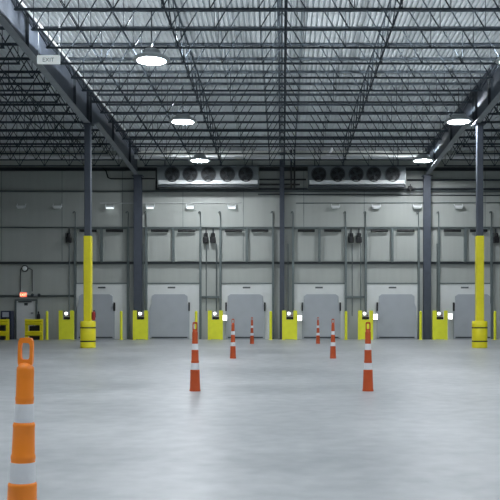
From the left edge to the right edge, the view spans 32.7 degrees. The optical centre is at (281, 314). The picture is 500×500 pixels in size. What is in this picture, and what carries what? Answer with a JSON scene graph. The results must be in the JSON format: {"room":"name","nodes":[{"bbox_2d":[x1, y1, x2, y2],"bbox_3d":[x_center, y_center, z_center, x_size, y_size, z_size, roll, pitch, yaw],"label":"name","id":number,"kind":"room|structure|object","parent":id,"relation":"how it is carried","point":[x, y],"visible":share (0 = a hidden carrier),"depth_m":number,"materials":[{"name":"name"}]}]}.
{"room":"distribution center","nodes":[
{"label":"distribution center","id":0,"kind":"room"},
{"bbox_2d":[0,339,499,499],"bbox_3d":[0.000,1.350,14.450,44.400,0.200,57.500,0,0,0],"label":"floor","id":1,"kind":"structure","parent":0,"point":[116,419],"depth_m":10.10,"materials":[{"name":"concrete"}]},
{"bbox_2d":[0,319,8,339],"bbox_3d":[-13.800,0.739,41.260,1.095,1.022,0.280,0,0,0],"label":"guard rail","id":2,"kind":"object","parent":1,"relation":"on","point":[2,321],"visible":0.88,"depth_m":41.17,"materials":[{"name":"yellow paint"}]},
{"bbox_2d":[1,311,13,339],"bbox_3d":[-13.665,0.540,42.282,0.540,1.420,0.475,0,0,0],"label":"kiosk","id":3,"kind":"object","parent":1,"relation":"on","point":[9,315],"visible":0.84,"depth_m":42.08,"materials":[{"name":"blue metal"}]},
{"bbox_2d":[7,337,36,499],"bbox_3d":[-1.390,0.688,4.570,0.184,1.125,0.184,1,0,0],"label":"cone","id":4,"kind":"object","parent":1,"relation":"on","point":[22,485],"visible":1,"depth_m":4.53,"materials":[{"name":"orange plastic"}]},
{"bbox_2d":[25,319,42,339],"bbox_3d":[-12.035,0.739,41.260,0.863,1.022,0.280,0,0,0],"label":"guard rail","id":5,"kind":"object","parent":1,"relation":"on","point":[27,321],"visible":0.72,"depth_m":41.16,"materials":[{"name":"yellow paint"}]},
{"bbox_2d":[29,325,39,339],"bbox_3d":[-12.083,0.874,41.750,0.540,0.752,0.400,0,0,0],"label":"equipment case","id":6,"kind":"object","parent":1,"relation":"on","point":[31,328],"visible":0.52,"depth_m":41.55,"materials":[{"name":"black plastic"}]},
{"bbox_2d":[44,311,49,339],"bbox_3d":[-11.584,0.542,41.900,0.240,1.415,0.240,0,0,0],"label":"bollard","id":7,"kind":"object","parent":1,"relation":"on","point":[46,311],"visible":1,"depth_m":41.84,"materials":[{"name":"metal"}]},
{"bbox_2d":[58,310,73,339],"bbox_3d":[-10.631,0.530,41.920,0.760,1.440,0.140,0,0,0],"label":"guard","id":8,"kind":"object","parent":1,"relation":"on","point":[66,327],"visible":1,"depth_m":41.86,"materials":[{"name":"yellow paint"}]},
{"bbox_2d":[81,123,93,320],"bbox_3d":[-7.235,-2.925,31.700,0.395,8.350,0.395,0,0,0],"label":"steel column","id":9,"kind":"structure","parent":1,"relation":"on","point":[87,238],"depth_m":31.58,"materials":[{"name":"yellow paint"}]},
{"bbox_2d":[80,321,95,347],"bbox_3d":[-7.235,0.750,31.700,0.568,1.000,0.568,0,0,0],"label":"guard","id":10,"kind":"object","parent":1,"relation":"on","point":[87,328],"visible":0.98,"depth_m":31.44,"materials":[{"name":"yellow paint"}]},
{"bbox_2d":[119,311,123,339],"bbox_3d":[-7.926,0.542,41.900,0.240,1.415,0.240,0,0,0],"label":"bollard","id":11,"kind":"object","parent":1,"relation":"on","point":[121,312],"visible":1,"depth_m":41.84,"materials":[{"name":"metal"}]},
{"bbox_2d":[132,175,143,319],"bbox_3d":[-7.207,-2.845,42.500,0.540,8.190,0.460,0,0,0],"label":"steel column","id":12,"kind":"structure","parent":1,"relation":"on","point":[137,178],"depth_m":42.35,"materials":[{"name":"metal"}]},
{"bbox_2d":[0,0,140,174],"bbox_3d":[-7.250,-7.860,27.300,0.320,1.820,30.600,0,0,0],"label":"girder","id":13,"kind":"object","parent":12,"relation":"on","point":[15,23],"visible":0.8,"depth_m":28.29,"materials":[{"name":"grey metal"}]},
{"bbox_2d":[0,26,24,64],"bbox_3d":[-14.500,-8.036,25.430,14.480,1.110,0.130,0,0,0],"label":"joist","id":14,"kind":"object","parent":13,"relation":"on","point":[16,62],"visible":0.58,"depth_m":25.41,"materials":[{"name":"grey metal"}]},
{"bbox_2d":[0,43,37,78],"bbox_3d":[-14.500,-8.008,26.860,14.480,1.110,0.130,0,0,0],"label":"joist","id":15,"kind":"object","parent":13,"relation":"on","point":[8,44],"visible":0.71,"depth_m":26.84,"materials":[{"name":"grey metal"}]},
{"bbox_2d":[0,57,49,91],"bbox_3d":[-14.500,-7.979,28.290,14.480,1.110,0.130,0,0,0],"label":"joist","id":16,"kind":"object","parent":13,"relation":"on","point":[1,58],"visible":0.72,"depth_m":28.28,"materials":[{"name":"grey metal"}]},
{"bbox_2d":[0,71,59,102],"bbox_3d":[-14.500,-7.951,29.720,14.480,1.110,0.130,0,0,0],"label":"joist","id":17,"kind":"object","parent":13,"relation":"on","point":[21,72],"visible":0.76,"depth_m":29.70,"materials":[{"name":"grey metal"}]},
{"bbox_2d":[0,83,69,113],"bbox_3d":[-14.500,-7.922,31.150,14.480,1.110,0.130,0,0,0],"label":"joist","id":18,"kind":"object","parent":13,"relation":"on","point":[33,110],"visible":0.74,"depth_m":31.14,"materials":[{"name":"grey metal"}]},
{"bbox_2d":[0,93,78,122],"bbox_3d":[-14.500,-7.893,32.580,14.480,1.110,0.130,0,0,0],"label":"joist","id":19,"kind":"object","parent":13,"relation":"on","point":[2,94],"visible":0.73,"depth_m":32.57,"materials":[{"name":"grey metal"}]},
{"bbox_2d":[0,103,83,131],"bbox_3d":[-14.500,-7.865,34.010,14.480,1.110,0.130,0,0,0],"label":"joist","id":20,"kind":"object","parent":13,"relation":"on","point":[7,104],"visible":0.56,"depth_m":33.99,"materials":[{"name":"grey metal"}]},
{"bbox_2d":[0,113,98,139],"bbox_3d":[-14.500,-7.836,35.440,14.480,1.110,0.130,0,0,0],"label":"joist","id":21,"kind":"object","parent":13,"relation":"on","point":[63,137],"visible":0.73,"depth_m":35.42,"materials":[{"name":"grey metal"}]},
{"bbox_2d":[0,121,104,146],"bbox_3d":[-14.500,-7.808,36.870,14.480,1.110,0.130,0,0,0],"label":"joist","id":22,"kind":"object","parent":13,"relation":"on","point":[44,144],"visible":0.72,"depth_m":36.86,"materials":[{"name":"grey metal"}]},
{"bbox_2d":[0,129,110,153],"bbox_3d":[-14.500,-7.779,38.300,14.480,1.110,0.130,0,0,0],"label":"joist","id":23,"kind":"object","parent":13,"relation":"on","point":[53,151],"visible":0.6,"depth_m":38.25,"materials":[{"name":"grey metal"}]},
{"bbox_2d":[0,136,116,160],"bbox_3d":[-14.500,-7.750,39.730,14.480,1.110,0.130,0,0,0],"label":"joist","id":24,"kind":"object","parent":13,"relation":"on","point":[100,137],"visible":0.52,"depth_m":39.72,"materials":[{"name":"grey metal"}]},
{"bbox_2d":[0,143,121,165],"bbox_3d":[-14.500,-7.722,41.160,14.480,1.110,0.130,0,0,0],"label":"joist","id":25,"kind":"object","parent":13,"relation":"on","point":[7,144],"visible":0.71,"depth_m":41.14,"materials":[{"name":"grey metal"}]},
{"bbox_2d":[0,68,83,164],"bbox_3d":[-9.600,-7.921,29.720,0.056,1.414,22.881,0,0,0],"label":"joist bridging","id":26,"kind":"object","parent":25,"relation":"attached to","point":[18,109],"visible":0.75,"depth_m":33.64,"materials":[{"name":"grey metal"}]},
{"bbox_2d":[11,0,499,10],"bbox_3d":[0.000,-8.122,21.140,14.480,1.110,0.130,0,0,0],"label":"joist","id":27,"kind":"object","parent":13,"relation":"on","point":[16,8],"visible":1,"depth_m":21.13,"materials":[{"name":"grey metal"}]},
{"bbox_2d":[17,0,499,30],"bbox_3d":[0.000,-8.094,22.570,14.480,1.110,0.130,0,0,0],"label":"joist","id":28,"kind":"object","parent":13,"relation":"on","point":[33,28],"visible":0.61,"depth_m":22.55,"materials":[{"name":"grey metal"}]},
{"bbox_2d":[27,11,499,48],"bbox_3d":[0.000,-8.065,24.000,14.480,1.110,0.130,0,0,0],"label":"joist","id":29,"kind":"object","parent":13,"relation":"on","point":[48,46],"visible":0.69,"depth_m":23.99,"materials":[{"name":"grey metal"}]},
{"bbox_2d":[42,26,499,64],"bbox_3d":[0.000,-8.036,25.430,14.480,1.110,0.130,0,0,0],"label":"joist","id":30,"kind":"object","parent":13,"relation":"on","point":[101,62],"visible":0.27,"depth_m":25.41,"materials":[{"name":"grey metal"}]},
{"bbox_2d":[56,43,499,78],"bbox_3d":[0.000,-8.008,26.860,14.480,1.110,0.130,0,0,0],"label":"joist","id":31,"kind":"object","parent":13,"relation":"on","point":[58,44],"visible":0.77,"depth_m":26.84,"materials":[{"name":"grey metal"}]},
{"bbox_2d":[110,114,451,139],"bbox_3d":[0.000,-7.836,35.440,14.480,1.110,0.130,0,0,0],"label":"joist","id":32,"kind":"object","parent":13,"relation":"on","point":[123,137],"visible":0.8,"depth_m":35.42,"materials":[{"name":"grey metal"}]},
{"bbox_2d":[66,57,496,91],"bbox_3d":[0.000,-7.979,28.290,14.480,1.110,0.130,0,0,0],"label":"joist","id":33,"kind":"object","parent":13,"relation":"on","point":[69,58],"visible":0.83,"depth_m":28.27,"materials":[{"name":"grey metal"}]},
{"bbox_2d":[76,71,487,102],"bbox_3d":[0.000,-7.951,29.720,14.480,1.110,0.130,0,0,0],"label":"joist","id":34,"kind":"object","parent":13,"relation":"on","point":[127,72],"visible":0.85,"depth_m":29.70,"materials":[{"name":"grey metal"}]},
{"bbox_2d":[87,83,476,113],"bbox_3d":[0.000,-7.922,31.150,14.480,1.110,0.130,0,0,0],"label":"joist","id":35,"kind":"object","parent":13,"relation":"on","point":[134,84],"visible":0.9,"depth_m":31.14,"materials":[{"name":"grey metal"}]},
{"bbox_2d":[103,103,460,131],"bbox_3d":[0.000,-7.865,34.010,14.480,1.110,0.130,0,0,0],"label":"joist","id":36,"kind":"object","parent":13,"relation":"on","point":[108,104],"visible":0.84,"depth_m":33.99,"materials":[{"name":"grey metal"}]},
{"bbox_2d":[129,136,434,160],"bbox_3d":[0.000,-7.750,39.730,14.480,1.110,0.130,0,0,0],"label":"joist","id":37,"kind":"object","parent":13,"relation":"on","point":[166,158],"visible":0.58,"depth_m":39.72,"materials":[{"name":"grey metal"}]},
{"bbox_2d":[134,143,429,165],"bbox_3d":[0.000,-7.722,41.160,14.480,1.110,0.130,0,0,0],"label":"joist","id":38,"kind":"object","parent":13,"relation":"on","point":[145,144],"visible":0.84,"depth_m":41.14,"materials":[{"name":"grey metal"}]},
{"bbox_2d":[161,0,221,164],"bbox_3d":[-2.930,-7.921,29.720,0.056,1.414,22.881,0,0,0],"label":"joist bridging","id":39,"kind":"object","parent":38,"relation":"attached to","point":[162,1],"visible":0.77,"depth_m":27.47,"materials":[{"name":"grey metal"}]},
{"bbox_2d":[342,0,402,164],"bbox_3d":[2.930,-7.921,29.720,0.056,1.414,22.881,0,0,0],"label":"joist bridging","id":40,"kind":"object","parent":38,"relation":"attached to","point":[390,1],"visible":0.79,"depth_m":27.47,"materials":[{"name":"grey metal"}]},
{"bbox_2d":[124,129,439,153],"bbox_3d":[0.000,-7.779,38.300,14.480,1.110,0.130,0,0,0],"label":"joist","id":41,"kind":"object","parent":13,"relation":"on","point":[135,151],"visible":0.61,"depth_m":38.25,"materials":[{"name":"grey metal"}]},
{"bbox_2d":[116,123,447,146],"bbox_3d":[0.000,-7.808,36.870,14.480,1.110,0.130,0,0,0],"label":"joist","id":42,"kind":"object","parent":13,"relation":"on","point":[157,144],"visible":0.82,"depth_m":36.86,"materials":[{"name":"grey metal"}]},
{"bbox_2d":[96,93,468,122],"bbox_3d":[0.000,-7.893,32.580,14.480,1.110,0.130,0,0,0],"label":"joist","id":43,"kind":"object","parent":13,"relation":"on","point":[99,94],"visible":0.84,"depth_m":32.56,"materials":[{"name":"grey metal"}]},
{"bbox_3d":[0.000,-8.179,18.280,14.480,1.110,0.130,0,0,0],"label":"joist","id":44,"kind":"object","parent":13,"relation":"on","visible":0},
{"bbox_2d":[18,0,124,129],"bbox_3d":[-7.000,-8.340,26.000,0.070,0.330,24.001,0,0,0],"label":"pipe","id":45,"kind":"object","parent":44,"relation":"attached to","point":[22,3],"visible":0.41,"depth_m":27.56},
{"bbox_2d":[277,0,287,164],"bbox_3d":[0.000,-7.918,29.720,0.280,1.433,22.882,0,0,0],"label":"joist bridging","id":46,"kind":"object","parent":44,"relation":"attached to","point":[278,1],"visible":0.87,"depth_m":25.74,"materials":[{"name":"grey metal"}]},
{"bbox_2d":[133,310,147,339],"bbox_3d":[-6.979,0.530,41.920,0.760,1.440,0.140,0,0,0],"label":"guard","id":47,"kind":"object","parent":1,"relation":"on","point":[140,327],"visible":1,"depth_m":41.86,"materials":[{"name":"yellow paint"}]},
{"bbox_2d":[189,322,200,391],"bbox_3d":[-1.418,0.688,13.853,0.184,1.125,0.184,0,0,0],"label":"cone","id":48,"kind":"object","parent":1,"relation":"on","point":[194,372],"visible":1,"depth_m":13.80,"materials":[{"name":"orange plastic"}]},
{"bbox_2d":[208,310,222,339],"bbox_3d":[-3.287,0.530,41.920,0.760,1.440,0.140,0,0,0],"label":"guard","id":49,"kind":"object","parent":1,"relation":"on","point":[215,327],"visible":1,"depth_m":41.86,"materials":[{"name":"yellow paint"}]},
{"bbox_2d":[230,319,235,358],"bbox_3d":[-1.389,0.688,24.093,0.184,1.125,0.184,0,0,5],"label":"cone","id":50,"kind":"object","parent":1,"relation":"on","point":[232,347],"visible":1,"depth_m":24.04,"materials":[{"name":"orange plastic"}]},
{"bbox_2d":[250,317,253,343],"bbox_3d":[-1.271,0.688,36.017,0.184,1.125,0.184,0,0,10],"label":"cone","id":51,"kind":"object","parent":1,"relation":"on","point":[251,332],"visible":1,"depth_m":35.97,"materials":[{"name":"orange plastic"}]},
{"bbox_2d":[268,311,272,339],"bbox_3d":[-0.557,0.542,41.900,0.240,1.415,0.240,0,0,0],"label":"bollard","id":52,"kind":"object","parent":1,"relation":"on","point":[270,312],"visible":1,"depth_m":41.85,"materials":[{"name":"metal"}]},
{"bbox_2d":[278,152,285,338],"bbox_3d":[0.000,-3.420,42.600,0.400,9.339,0.320,0,0,0],"label":"steel column","id":53,"kind":"structure","parent":1,"relation":"on","point":[281,162],"depth_m":42.52,"materials":[{"name":"metal"}]},
{"bbox_2d":[282,310,296,339],"bbox_3d":[0.375,0.530,41.920,0.760,1.440,0.140,0,0,0],"label":"guard","id":54,"kind":"object","parent":1,"relation":"on","point":[289,327],"visible":1,"depth_m":41.86,"materials":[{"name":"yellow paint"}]},
{"bbox_2d":[316,317,319,343],"bbox_3d":[1.536,0.688,36.263,0.184,1.125,0.184,0,0,-1],"label":"cone","id":55,"kind":"object","parent":1,"relation":"on","point":[317,333],"visible":1,"depth_m":36.21,"materials":[{"name":"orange plastic"}]},
{"bbox_2d":[330,319,335,358],"bbox_3d":[1.446,0.688,24.093,0.184,1.125,0.184,0,0,12],"label":"cone","id":56,"kind":"object","parent":1,"relation":"on","point":[332,347],"visible":1,"depth_m":24.04,"materials":[{"name":"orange plastic"}]},
{"bbox_2d":[358,310,372,339],"bbox_3d":[4.116,0.530,41.920,0.760,1.440,0.140,0,0,0],"label":"guard","id":57,"kind":"object","parent":1,"relation":"on","point":[361,323],"visible":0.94,"depth_m":41.86,"materials":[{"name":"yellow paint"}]},
{"bbox_2d":[362,322,373,390],"bbox_3d":[1.402,0.688,13.853,0.184,1.125,0.184,0,0,-4],"label":"cone","id":58,"kind":"object","parent":1,"relation":"on","point":[367,372],"visible":1,"depth_m":13.80,"materials":[{"name":"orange plastic"}]},
{"bbox_2d":[418,311,422,339],"bbox_3d":[6.832,0.542,41.900,0.240,1.415,0.240,0,0,0],"label":"bollard","id":59,"kind":"object","parent":1,"relation":"on","point":[420,312],"visible":1,"depth_m":41.84,"materials":[{"name":"metal"}]},
{"bbox_2d":[421,175,432,338],"bbox_3d":[7.257,-2.845,42.500,0.500,8.190,0.420,0,0,0],"label":"steel column","id":60,"kind":"structure","parent":1,"relation":"on","point":[426,178],"depth_m":42.37,"materials":[{"name":"metal"}]},
{"bbox_2d":[424,55,499,174],"bbox_3d":[7.250,-7.860,27.300,0.320,1.820,30.600,0,0,0],"label":"girder","id":61,"kind":"object","parent":60,"relation":"on","point":[484,101],"visible":0.75,"depth_m":31.94,"materials":[{"name":"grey metal"}]},
{"bbox_2d":[442,143,499,165],"bbox_3d":[14.500,-7.722,41.160,14.480,1.110,0.130,0,0,0],"label":"joist","id":62,"kind":"object","parent":61,"relation":"on","point":[494,164],"visible":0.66,"depth_m":41.14,"materials":[{"name":"grey metal"}]},
{"bbox_2d":[447,136,499,160],"bbox_3d":[14.500,-7.750,39.730,14.480,1.110,0.130,0,0,0],"label":"joist","id":63,"kind":"object","parent":61,"relation":"on","point":[463,137],"visible":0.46,"depth_m":39.72,"materials":[{"name":"grey metal"}]},
{"bbox_2d":[453,129,499,153],"bbox_3d":[14.500,-7.779,38.300,14.480,1.110,0.130,0,0,0],"label":"joist","id":64,"kind":"object","parent":61,"relation":"on","point":[457,151],"visible":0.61,"depth_m":38.28,"materials":[{"name":"grey metal"}]},
{"bbox_2d":[459,121,499,146],"bbox_3d":[14.500,-7.808,36.870,14.480,1.110,0.130,0,0,0],"label":"joist","id":65,"kind":"object","parent":61,"relation":"on","point":[482,121],"visible":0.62,"depth_m":36.86,"materials":[{"name":"grey metal"}]},
{"bbox_2d":[465,113,499,139],"bbox_3d":[14.500,-7.836,35.440,14.480,1.110,0.130,0,0,0],"label":"joist","id":66,"kind":"object","parent":61,"relation":"on","point":[471,137],"visible":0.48,"depth_m":35.42,"materials":[{"name":"grey metal"}]},
{"bbox_2d":[432,310,447,339],"bbox_3d":[7.788,0.530,41.920,0.760,1.440,0.140,0,0,0],"label":"guard","id":67,"kind":"object","parent":1,"relation":"on","point":[439,327],"visible":1,"depth_m":41.86,"materials":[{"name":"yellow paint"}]},
{"bbox_2d":[473,123,485,320],"bbox_3d":[7.369,-2.925,31.700,0.395,8.350,0.395,0,0,0],"label":"steel column","id":68,"kind":"structure","parent":1,"relation":"on","point":[479,238],"depth_m":31.58,"materials":[{"name":"yellow paint"}]},
{"bbox_2d":[472,321,487,347],"bbox_3d":[7.369,0.750,31.700,0.568,1.000,0.568,0,0,0],"label":"guard","id":69,"kind":"object","parent":1,"relation":"on","point":[479,328],"visible":0.98,"depth_m":31.44,"materials":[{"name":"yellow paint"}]},
{"bbox_2d":[0,151,499,338],"bbox_3d":[0.000,-3.506,43.025,44.400,9.512,0.250,0,0,0],"label":"wall","id":70,"kind":"structure","parent":0,"point":[170,210],"depth_m":42.91,"materials":[{"name":"metal"}]},
{"bbox_2d":[1,171,1,260],"bbox_3d":[-14.150,-4.979,42.896,0.024,4.558,0.008,0,0,0],"label":"trim","id":71,"kind":"structure","parent":70,"relation":"attached to","point":[1,171],"depth_m":42.90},
{"bbox_2d":[15,299,37,338],"bbox_3d":[-12.895,0.246,42.828,1.119,2.007,0.145,0,0,0],"label":"door","id":72,"kind":"structure","parent":70,"relation":"in","point":[24,308],"depth_m":42.85,"materials":[{"name":"metal"}]},
{"bbox_2d":[0,295,73,296],"bbox_3d":[-16.161,-0.924,42.840,11.478,0.100,0.120,0,0,0],"label":"trim","id":73,"kind":"structure","parent":70,"relation":"attached to","point":[0,295],"depth_m":42.80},
{"bbox_2d":[69,244,69,310],"bbox_3d":[-10.700,-1.857,42.750,0.046,3.382,0.046,0,0,22],"label":"conduit","id":74,"kind":"object","parent":70,"relation":"attached to","point":[69,244],"visible":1,"depth_m":42.73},
{"bbox_2d":[73,211,128,338],"bbox_3d":[-9.120,-1.974,42.775,2.845,6.448,0.250,0,0,0],"label":"door frame","id":75,"kind":"structure","parent":70,"relation":"attached to","point":[114,242],"depth_m":42.86,"materials":[{"name":"grey metal"}]},
{"bbox_2d":[76,283,126,338],"bbox_3d":[-9.090,-0.170,42.800,2.675,2.839,0.200,0,0,0],"label":"door","id":76,"kind":"structure","parent":70,"relation":"in","point":[108,299],"depth_m":42.77,"materials":[{"name":"white metal"}]},
{"bbox_2d":[143,244,143,310],"bbox_3d":[-6.975,-1.857,42.750,0.046,3.382,0.046,0,0,22],"label":"conduit","id":77,"kind":"object","parent":70,"relation":"attached to","point":[143,244],"visible":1,"depth_m":42.73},
{"bbox_2d":[147,283,198,338],"bbox_3d":[-5.476,-0.170,42.800,2.715,2.839,0.200,0,0,0],"label":"door","id":78,"kind":"structure","parent":70,"relation":"in","point":[172,307],"depth_m":42.77,"materials":[{"name":"white metal"}]},
{"bbox_2d":[144,211,201,338],"bbox_3d":[-5.506,-1.974,42.775,2.906,6.448,0.250,0,0,0],"label":"door frame","id":79,"kind":"structure","parent":70,"relation":"attached to","point":[186,242],"depth_m":42.87,"materials":[{"name":"grey metal"}]},
{"bbox_2d":[206,244,206,310],"bbox_3d":[-3.811,-1.857,42.750,0.046,3.382,0.046,0,0,22],"label":"conduit","id":80,"kind":"object","parent":70,"relation":"attached to","point":[206,244],"visible":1,"depth_m":42.73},
{"bbox_2d":[216,244,216,310],"bbox_3d":[-3.306,-1.857,42.750,0.046,3.382,0.046,0,0,22],"label":"conduit","id":81,"kind":"object","parent":70,"relation":"attached to","point":[216,244],"visible":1,"depth_m":42.73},
{"bbox_2d":[243,192,243,260],"bbox_3d":[-1.950,-4.979,42.896,0.024,4.558,0.008,0,0,0],"label":"trim","id":82,"kind":"structure","parent":70,"relation":"attached to","point":[243,192],"depth_m":42.90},
{"bbox_2d":[218,211,273,338],"bbox_3d":[-1.812,-1.974,42.775,2.825,6.448,0.250,0,0,0],"label":"door frame","id":83,"kind":"structure","parent":70,"relation":"attached to","point":[233,241],"depth_m":42.87,"materials":[{"name":"grey metal"}]},
{"bbox_2d":[222,283,271,338],"bbox_3d":[-1.777,-0.170,42.800,2.644,2.839,0.200,0,0,0],"label":"door","id":84,"kind":"structure","parent":70,"relation":"in","point":[241,302],"depth_m":42.77,"materials":[{"name":"white metal"}]},
{"bbox_2d":[0,167,499,170],"bbox_3d":[0.000,-7.308,42.820,43.800,0.170,0.160,0,0,0],"label":"trim","id":85,"kind":"structure","parent":70,"relation":"attached to","point":[1,168],"depth_m":42.87,"materials":[{"name":"metal"}]},
{"bbox_2d":[0,190,499,191],"bbox_3d":[0.000,-6.198,42.840,43.800,0.070,0.120,0,0,0],"label":"trim","id":86,"kind":"structure","parent":70,"relation":"attached to","point":[0,190],"depth_m":42.78,"materials":[{"name":"metal"}]},
{"bbox_2d":[0,262,499,263],"bbox_3d":[0.000,-2.589,42.830,43.800,0.120,0.140,0,0,0],"label":"trim","id":87,"kind":"structure","parent":70,"relation":"attached to","point":[0,262],"depth_m":42.87,"materials":[{"name":"grey paint"}]},
{"bbox_2d":[0,227,499,227],"bbox_3d":[0.000,-4.376,42.840,43.800,0.060,0.120,0,0,0],"label":"trim","id":88,"kind":"structure","parent":70,"relation":"attached to","point":[0,227],"depth_m":42.86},
{"bbox_2d":[288,244,288,310],"bbox_3d":[0.303,-1.857,42.750,0.046,3.382,0.046,0,0,22],"label":"conduit","id":89,"kind":"object","parent":70,"relation":"attached to","point":[288,244],"visible":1,"depth_m":42.75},
{"bbox_2d":[291,211,346,319],"bbox_3d":[1.847,-1.974,42.775,2.835,6.448,0.250,0,0,0],"label":"door frame","id":90,"kind":"structure","parent":70,"relation":"attached to","point":[305,241],"depth_m":42.87,"materials":[{"name":"grey metal"}]},
{"bbox_2d":[294,283,344,338],"bbox_3d":[1.893,-0.170,42.800,2.715,2.839,0.200,0,0,0],"label":"door","id":91,"kind":"structure","parent":70,"relation":"in","point":[325,301],"depth_m":42.77,"materials":[{"name":"white metal"}]},
{"bbox_2d":[157,188,499,189],"bbox_3d":[2.847,-6.314,42.830,18.291,0.110,0.110,0,0,0],"label":"pipe","id":92,"kind":"object","parent":70,"relation":"attached to","point":[157,188],"visible":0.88,"depth_m":42.79,"materials":[{"name":"metal"}]},
{"bbox_2d":[348,229,353,242],"bbox_3d":[3.464,-3.959,42.750,0.297,0.720,0.300,0,0,0],"label":"motor","id":93,"kind":"object","parent":70,"relation":"attached to","point":[350,235],"visible":1,"depth_m":42.62,"materials":[{"name":"black metal"}]},
{"bbox_2d":[352,244,352,315],"bbox_3d":[3.533,-1.731,42.750,0.046,3.634,0.046,0,0,22],"label":"conduit","id":94,"kind":"object","parent":70,"relation":"attached to","point":[352,244],"visible":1,"depth_m":42.73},
{"bbox_2d":[356,229,361,242],"bbox_3d":[3.857,-3.959,42.750,0.297,0.720,0.300,0,0,0],"label":"motor","id":95,"kind":"object","parent":70,"relation":"attached to","point":[358,237],"visible":1,"depth_m":42.62,"materials":[{"name":"black metal"}]},
{"bbox_2d":[360,244,360,309],"bbox_3d":[3.962,-1.857,42.750,0.046,3.382,0.046,0,0,22],"label":"conduit","id":96,"kind":"object","parent":70,"relation":"attached to","point":[360,244],"visible":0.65,"depth_m":42.73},
{"bbox_2d":[258,194,499,195],"bbox_3d":[5.395,-6.021,42.860,13.211,0.120,0.060,0,0,0],"label":"pipe","id":97,"kind":"object","parent":70,"relation":"attached to","point":[258,194],"visible":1,"depth_m":42.83,"materials":[{"name":"metal"}]},
{"bbox_2d":[364,211,419,338],"bbox_3d":[5.516,-1.974,42.775,2.845,6.448,0.250,0,0,0],"label":"door frame","id":98,"kind":"structure","parent":70,"relation":"attached to","point":[378,242],"depth_m":42.87,"materials":[{"name":"grey metal"}]},
{"bbox_2d":[367,283,417,338],"bbox_3d":[5.527,-0.170,42.800,2.715,2.839,0.200,0,0,0],"label":"door","id":99,"kind":"structure","parent":70,"relation":"in","point":[395,304],"depth_m":42.77,"materials":[{"name":"white metal"}]},
{"bbox_2d":[296,202,499,203],"bbox_3d":[6.359,-5.622,42.870,11.306,0.074,0.044,0,0,0],"label":"conduit","id":100,"kind":"object","parent":70,"relation":"attached to","point":[366,202],"visible":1,"depth_m":42.85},
{"bbox_2d":[437,244,437,310],"bbox_3d":[7.798,-1.857,42.750,0.046,3.382,0.046,0,0,22],"label":"conduit","id":101,"kind":"object","parent":70,"relation":"attached to","point":[437,244],"visible":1,"depth_m":42.74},
{"bbox_2d":[407,179,499,180],"bbox_3d":[9.647,-6.766,42.820,6.700,0.100,0.100,0,0,0],"label":"pipe","id":102,"kind":"object","parent":70,"relation":"attached to","point":[407,179],"visible":1,"depth_m":42.78,"materials":[{"name":"metal"}]},
{"bbox_2d":[437,211,492,338],"bbox_3d":[9.188,-1.974,42.775,2.830,6.448,0.250,0,0,0],"label":"door frame","id":103,"kind":"structure","parent":70,"relation":"attached to","point":[451,241],"depth_m":42.87,"materials":[{"name":"grey metal"}]},
{"bbox_2d":[440,283,490,338],"bbox_3d":[9.239,-0.170,42.800,2.670,2.839,0.200,0,0,0],"label":"door","id":104,"kind":"structure","parent":70,"relation":"in","point":[458,299],"depth_m":42.77,"materials":[{"name":"white metal"}]},
{"bbox_2d":[0,0,499,150],"bbox_3d":[0.060,-8.911,14.450,44.521,1.348,57.400,0,0,0],"label":"ceiling","id":105,"kind":"structure","parent":0,"point":[55,18],"depth_m":29.43,"materials":[{"name":"metal"}]},
{"bbox_2d":[37,18,59,63],"bbox_3d":[-6.779,-7.940,24.697,0.662,1.333,0.086,0,0,0],"label":"hanging sign","id":106,"kind":"object","parent":105,"relation":"hanging from","point":[41,59],"visible":1,"depth_m":24.66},
{"bbox_2d":[133,12,169,65],"bbox_3d":[-3.700,-7.894,24.100,1.060,1.448,1.060,0,0,0],"label":"lamp","id":107,"kind":"object","parent":105,"relation":"hanging from","point":[150,56],"visible":0.97,"depth_m":23.93,"materials":[{"name":"metal"}]},
{"bbox_2d":[169,88,196,124],"bbox_3d":[-3.700,-7.817,31.750,1.060,1.295,1.060,0,0,0],"label":"lamp","id":108,"kind":"object","parent":105,"relation":"hanging from","point":[179,119],"visible":0.86,"depth_m":31.55,"materials":[{"name":"metal"}]},
{"bbox_2d":[188,140,210,162],"bbox_3d":[-3.850,-7.737,39.800,1.060,1.134,1.060,0,0,0],"label":"lamp","id":109,"kind":"object","parent":105,"relation":"hanging from","point":[198,158],"visible":0.91,"depth_m":39.58,"materials":[{"name":"metal"}]},
{"bbox_2d":[157,147,258,188],"bbox_3d":[-3.652,-7.267,42.270,5.015,1.983,0.801,0,0,0],"label":"evaporator","id":110,"kind":"object","parent":105,"relation":"hanging from","point":[168,177],"visible":1,"depth_m":41.94,"materials":[{"name":"white metal"}]},
{"bbox_2d":[0,147,499,158],"bbox_3d":[0.000,-7.958,41.750,43.600,0.727,0.250,0,0,0],"label":"pipe","id":111,"kind":"object","parent":105,"relation":"hanging from","point":[327,156],"visible":0.68,"depth_m":41.68,"materials":[{"name":"metal"}]},
{"bbox_2d":[290,149,291,189],"bbox_3d":[0.461,-7.243,42.550,0.083,2.012,0.083,0,0,22],"label":"pipe","id":112,"kind":"object","parent":105,"relation":"attached to","point":[290,149],"visible":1,"depth_m":42.53,"materials":[{"name":"black metal"}]},
{"bbox_2d":[308,149,405,188],"bbox_3d":[3.701,-7.267,42.270,4.818,1.983,0.801,0,0,0],"label":"evaporator","id":113,"kind":"object","parent":105,"relation":"hanging from","point":[319,177],"visible":1,"depth_m":41.94,"materials":[{"name":"white metal"}]},
{"bbox_2d":[412,150,433,162],"bbox_3d":[6.600,-7.737,39.800,1.060,1.134,1.060,0,0,0],"label":"lamp","id":114,"kind":"object","parent":105,"relation":"hanging from","point":[421,158],"visible":0.91,"depth_m":39.56,"materials":[{"name":"metal"}]},
{"bbox_2d":[444,88,472,124],"bbox_3d":[6.600,-7.817,31.750,1.060,1.295,1.060,0,0,0],"label":"lamp","id":115,"kind":"object","parent":105,"relation":"hanging from","point":[455,119],"visible":0.91,"depth_m":31.55,"materials":[{"name":"metal"}]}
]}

